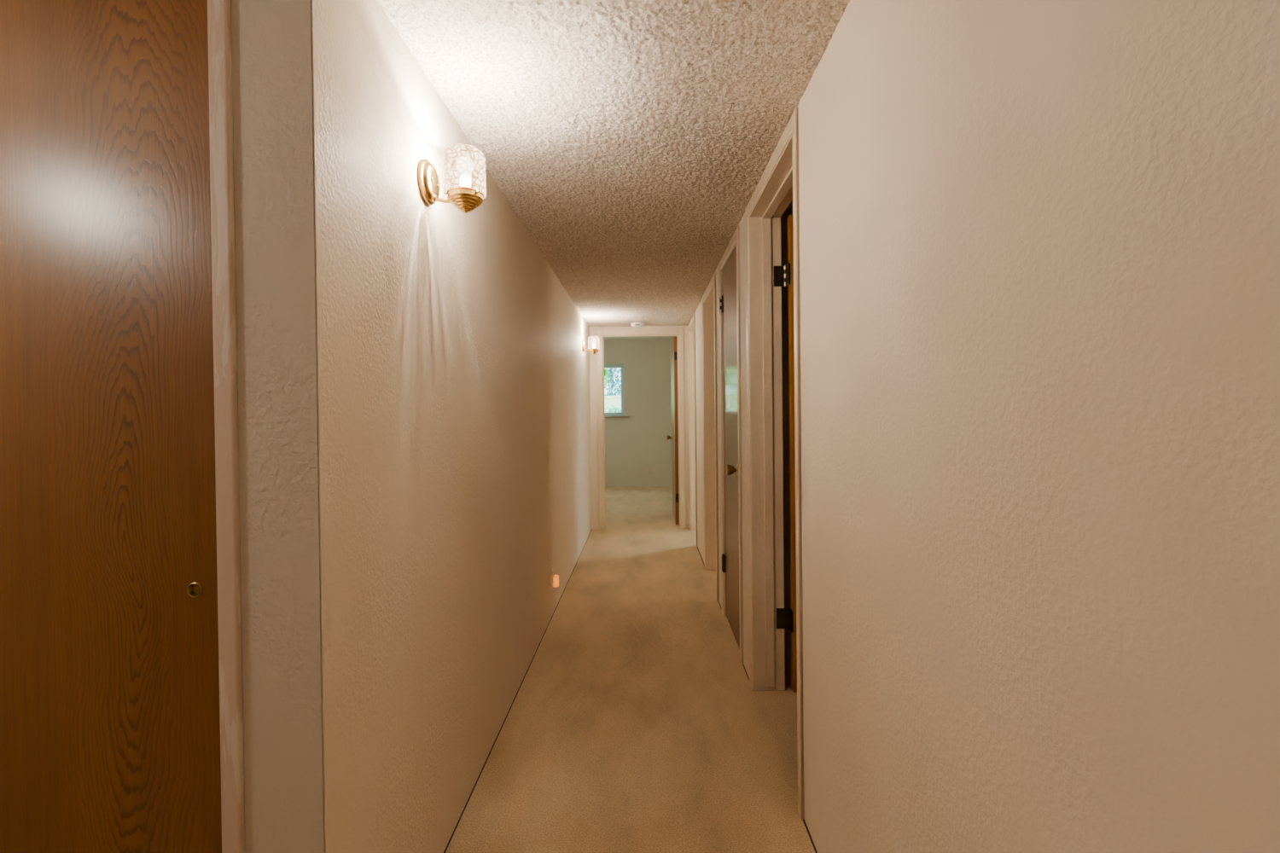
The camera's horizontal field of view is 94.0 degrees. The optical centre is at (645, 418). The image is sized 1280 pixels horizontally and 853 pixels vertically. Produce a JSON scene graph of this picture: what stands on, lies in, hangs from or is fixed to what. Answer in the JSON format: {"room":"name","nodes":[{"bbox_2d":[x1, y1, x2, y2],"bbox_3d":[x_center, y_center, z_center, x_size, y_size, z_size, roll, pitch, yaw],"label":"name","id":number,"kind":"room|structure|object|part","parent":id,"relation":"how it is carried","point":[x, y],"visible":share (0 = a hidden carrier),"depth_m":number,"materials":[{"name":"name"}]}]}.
{"room":"home hallway","nodes":[
{"label":"home hallway","id":0,"kind":"room"},
{"bbox_2d":[231,0,325,852],"bbox_3d":[-1.311,0.136,1.099,1.474,2.165,0.100,-1,1,0],"label":"wall","id":1,"kind":"structure","parent":0,"point":[273,130],"depth_m":1.05,"materials":[{"name":"grey paint"}]},
{"bbox_2d":[0,0,221,852],"bbox_3d":[-1.035,0.233,1.065,0.584,1.941,0.035,-1,1,0],"label":"door","id":2,"kind":"structure","parent":1,"relation":"in","point":[110,720],"depth_m":1.05,"materials":[{"name":"brown wood"}]},
{"bbox_3d":[-0.792,0.301,1.053,0.027,0.027,0.009,-1,1,0],"label":"finger pull","id":3,"kind":"part","parent":2,"relation":"part of","materials":[{"name":"gold metal"}]},
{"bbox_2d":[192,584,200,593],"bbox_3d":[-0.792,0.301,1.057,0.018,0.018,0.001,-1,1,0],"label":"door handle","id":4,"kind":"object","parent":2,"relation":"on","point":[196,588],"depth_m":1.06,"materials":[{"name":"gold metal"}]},
{"bbox_2d":[207,0,245,852],"bbox_3d":[-1.328,0.224,1.093,1.230,1.990,0.113,-1,1,0],"label":"trim","id":5,"kind":"structure","parent":1,"relation":"attached to","point":[218,11],"depth_m":1.04,"materials":[{"name":"paint"}]},
{"bbox_2d":[311,0,591,852],"bbox_3d":[-0.621,0.104,3.650,0.100,2.165,5.202,-1,1,0],"label":"wall","id":6,"kind":"structure","parent":0,"point":[454,387],"depth_m":1.51,"materials":[{"name":"beige paint"}]},
{"bbox_2d":[417,144,486,213],"bbox_3d":[-0.500,-0.625,1.572,0.158,0.169,0.112,-1,1,0],"label":"wall sconce","id":7,"kind":"object","parent":6,"relation":"attached to","point":[464,165],"visible":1,"depth_m":1.53,"materials":[{"name":"white glass"}]},
{"bbox_3d":[-0.526,-0.580,1.573,0.067,0.025,0.020,-1,1,0],"label":"arm","id":8,"kind":"part","parent":7,"relation":"part of","materials":[{"name":"gold metal"}]},
{"bbox_3d":[-0.474,-0.650,1.572,0.105,0.120,0.105,-1,1,0],"label":"lamp shade","id":9,"kind":"part","parent":7,"relation":"part of","materials":[{"name":"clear glass"}]},
{"bbox_2d":[550,566,552,587],"bbox_3d":[-0.557,0.947,3.569,0.009,0.114,0.070,-1,1,0],"label":"wall outlet","id":10,"kind":"object","parent":6,"relation":"attached to","point":[551,568],"visible":1,"depth_m":3.55,"materials":[{"name":"beige plastic"}]},
{"bbox_2d":[552,575,558,587],"bbox_3d":[-0.533,0.971,3.569,0.038,0.063,0.053,-1,1,0],"label":"night light","id":11,"kind":"object","parent":10,"relation":"attached to","point":[555,579],"visible":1,"depth_m":3.55,"materials":[{"name":"beige plastic"}]},
{"bbox_2d":[581,336,599,354],"bbox_3d":[-0.500,-0.675,5.514,0.158,0.169,0.112,-1,1,0],"label":"wall sconce","id":12,"kind":"object","parent":6,"relation":"attached to","point":[593,341],"visible":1,"depth_m":5.47,"materials":[{"name":"white glass"}]},
{"bbox_3d":[-0.474,-0.699,5.514,0.105,0.120,0.105,-1,1,0],"label":"lamp shade","id":13,"kind":"part","parent":12,"relation":"part of","materials":[{"name":"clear glass"}]},
{"bbox_2d":[377,0,849,327],"bbox_3d":[-0.065,-0.938,3.640,1.033,0.016,5.202,-1,1,0],"label":"ceiling","id":14,"kind":"structure","parent":0,"point":[631,141],"depth_m":1.80,"materials":[{"name":"white paint"}]},
{"bbox_2d":[630,322,644,327],"bbox_3d":[-0.078,-0.933,5.971,0.132,0.041,0.132,-1,1,0],"label":"smoke detector","id":15,"kind":"object","parent":14,"relation":"attached to","point":[633,324],"visible":1,"depth_m":5.92,"materials":[{"name":"white plastic"}]},
{"bbox_2d":[443,486,817,852],"bbox_3d":[0.563,1.219,3.712,5.500,0.090,12.800,-1,1,0],"label":"floor","id":16,"kind":"structure","parent":0,"point":[636,723],"depth_m":2.30,"materials":[{"name":"beige carpet"}]},
{"bbox_2d":[589,325,689,529],"bbox_3d":[-0.401,-0.091,6.309,3.400,2.500,0.120,-1,1,0],"label":"wall","id":17,"kind":"structure","parent":0,"point":[593,361],"depth_m":6.25,"materials":[{"name":"beige paint"}]},
{"bbox_2d":[596,327,686,529],"bbox_3d":[-0.041,0.105,6.308,0.910,2.101,0.134,-1,1,0],"label":"trim","id":18,"kind":"structure","parent":17,"relation":"attached to","point":[648,332],"depth_m":6.24,"materials":[{"name":"beige wood"}]},
{"bbox_2d":[666,337,679,524],"bbox_3d":[0.335,0.128,6.748,0.156,2.014,0.822,-1,1,0],"label":"door","id":19,"kind":"structure","parent":17,"relation":"in","point":[674,437],"depth_m":6.40,"materials":[{"name":"brown wood"}]},
{"bbox_2d":[603,336,677,339],"bbox_3d":[-0.414,-1.323,8.173,3.400,0.070,3.630,-1,1,0],"label":"trim","id":20,"kind":"structure","parent":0,"point":[657,337],"depth_m":9.70,"materials":[{"name":"paint"}]},
{"bbox_2d":[603,339,678,486],"bbox_3d":[-0.401,-0.125,9.949,3.400,2.500,0.120,-1,1,0],"label":"wall","id":21,"kind":"structure","parent":0,"point":[635,443],"depth_m":9.89,"materials":[{"name":"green paint"}]},
{"bbox_2d":[604,364,628,418],"bbox_3d":[-0.942,-0.456,9.909,1.345,0.887,0.145,-1,1,0],"label":"window","id":22,"kind":"structure","parent":21,"relation":"in","point":[621,414],"depth_m":9.93,"materials":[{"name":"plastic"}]},
{"bbox_3d":[-0.938,-0.023,9.885,1.345,0.022,0.090,-1,1,0],"label":"sill","id":23,"kind":"part","parent":22,"relation":"part of","materials":[{"name":"white wood"}]},
{"bbox_2d":[645,467,650,474],"bbox_3d":[0.054,0.866,9.894,0.070,0.114,0.009,-1,1,0],"label":"wall outlet","id":24,"kind":"object","parent":21,"relation":"attached to","point":[648,469],"visible":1,"depth_m":9.89,"materials":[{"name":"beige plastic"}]},
{"bbox_2d":[694,0,1279,852],"bbox_3d":[0.528,-0.059,1.935,0.135,2.500,8.870,-1,1,0],"label":"wall","id":25,"kind":"structure","parent":0,"point":[1039,240],"depth_m":0.69,"materials":[{"name":"beige paint"}]},
{"bbox_2d":[687,314,697,546],"bbox_3d":[0.524,0.102,5.796,0.146,2.105,0.800,-1,1,0],"label":"trim","id":26,"kind":"structure","parent":25,"relation":"attached to","point":[691,328],"depth_m":6.14,"materials":[{"name":"beige wood"}]},
{"bbox_2d":[702,273,719,601],"bbox_3d":[0.524,0.117,4.226,0.146,2.105,0.820,-1,1,0],"label":"trim","id":27,"kind":"structure","parent":25,"relation":"attached to","point":[709,322],"depth_m":4.58,"materials":[{"name":"beige wood"}]},
{"bbox_2d":[719,246,739,649],"bbox_3d":[0.454,0.150,3.236,0.096,2.035,0.623,-1,1,0],"label":"door","id":28,"kind":"structure","parent":25,"relation":"in","point":[728,300],"depth_m":3.23,"materials":[{"name":"brown wood"}]},
{"bbox_3d":[0.429,0.257,2.993,0.044,0.056,0.056,-1,1,0],"label":"knob","id":29,"kind":"part","parent":28,"relation":"part of","materials":[{"name":"gold metal"}]},
{"bbox_2d":[718,226,743,663],"bbox_3d":[0.524,0.126,3.226,0.146,2.105,0.720,-1,1,0],"label":"trim","id":30,"kind":"structure","parent":25,"relation":"attached to","point":[735,241],"depth_m":2.91,"materials":[{"name":"beige wood"}]},
{"bbox_2d":[744,106,804,820],"bbox_3d":[0.524,0.134,2.205,0.146,2.110,0.879,-1,1,0],"label":"trim","id":31,"kind":"structure","parent":25,"relation":"attached to","point":[778,185],"depth_m":2.58,"materials":[{"name":"beige wood"}]},
{"bbox_2d":[773,200,797,692],"bbox_3d":[0.971,0.149,2.540,0.816,2.039,0.097,-1,1,1],"label":"door","id":32,"kind":"structure","parent":25,"relation":"in","point":[783,276],"depth_m":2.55,"materials":[{"name":"orange wood"}]},
{"label":"outside","id":33,"kind":"structure","parent":0,"visible":0},
{"bbox_3d":[-1.986,1.347,25.164,24.000,0.100,29.700,-1,1,0],"label":"ground","id":34,"kind":"structure","parent":33,"visible":0},
{"bbox_2d":[604,368,609,387],"bbox_3d":[-2.127,-0.329,14.493,2.588,3.460,0.899,-1,1,0],"label":"tree","id":35,"kind":"object","parent":34,"relation":"on","point":[606,376],"visible":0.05,"depth_m":14.38,"materials":[{"name":"green plant"}]},
{"bbox_2d":[604,395,621,413],"bbox_3d":[-1.496,0.413,16.079,9.040,2.030,0.210,-1,1,0],"label":"wall","id":36,"kind":"structure","parent":34,"relation":"on","point":[608,400],"depth_m":16.00,"materials":[{"name":"paint"}]},
{"bbox_2d":[604,367,621,395],"bbox_3d":[-1.072,-0.797,18.498,1.084,4.296,1.211,-1,1,0],"label":"tree","id":37,"kind":"object","parent":34,"relation":"on","point":[611,371],"visible":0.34,"depth_m":18.39,"materials":[{"name":"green plant"}]},
{"bbox_2d":[604,405,621,413],"bbox_3d":[-0.690,0.548,13.006,0.419,1.704,0.428,-1,1,0],"label":"shrub","id":38,"kind":"object","parent":34,"relation":"on","point":[616,410],"visible":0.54,"depth_m":12.93,"materials":[{"name":"teal plant"}]}
]}

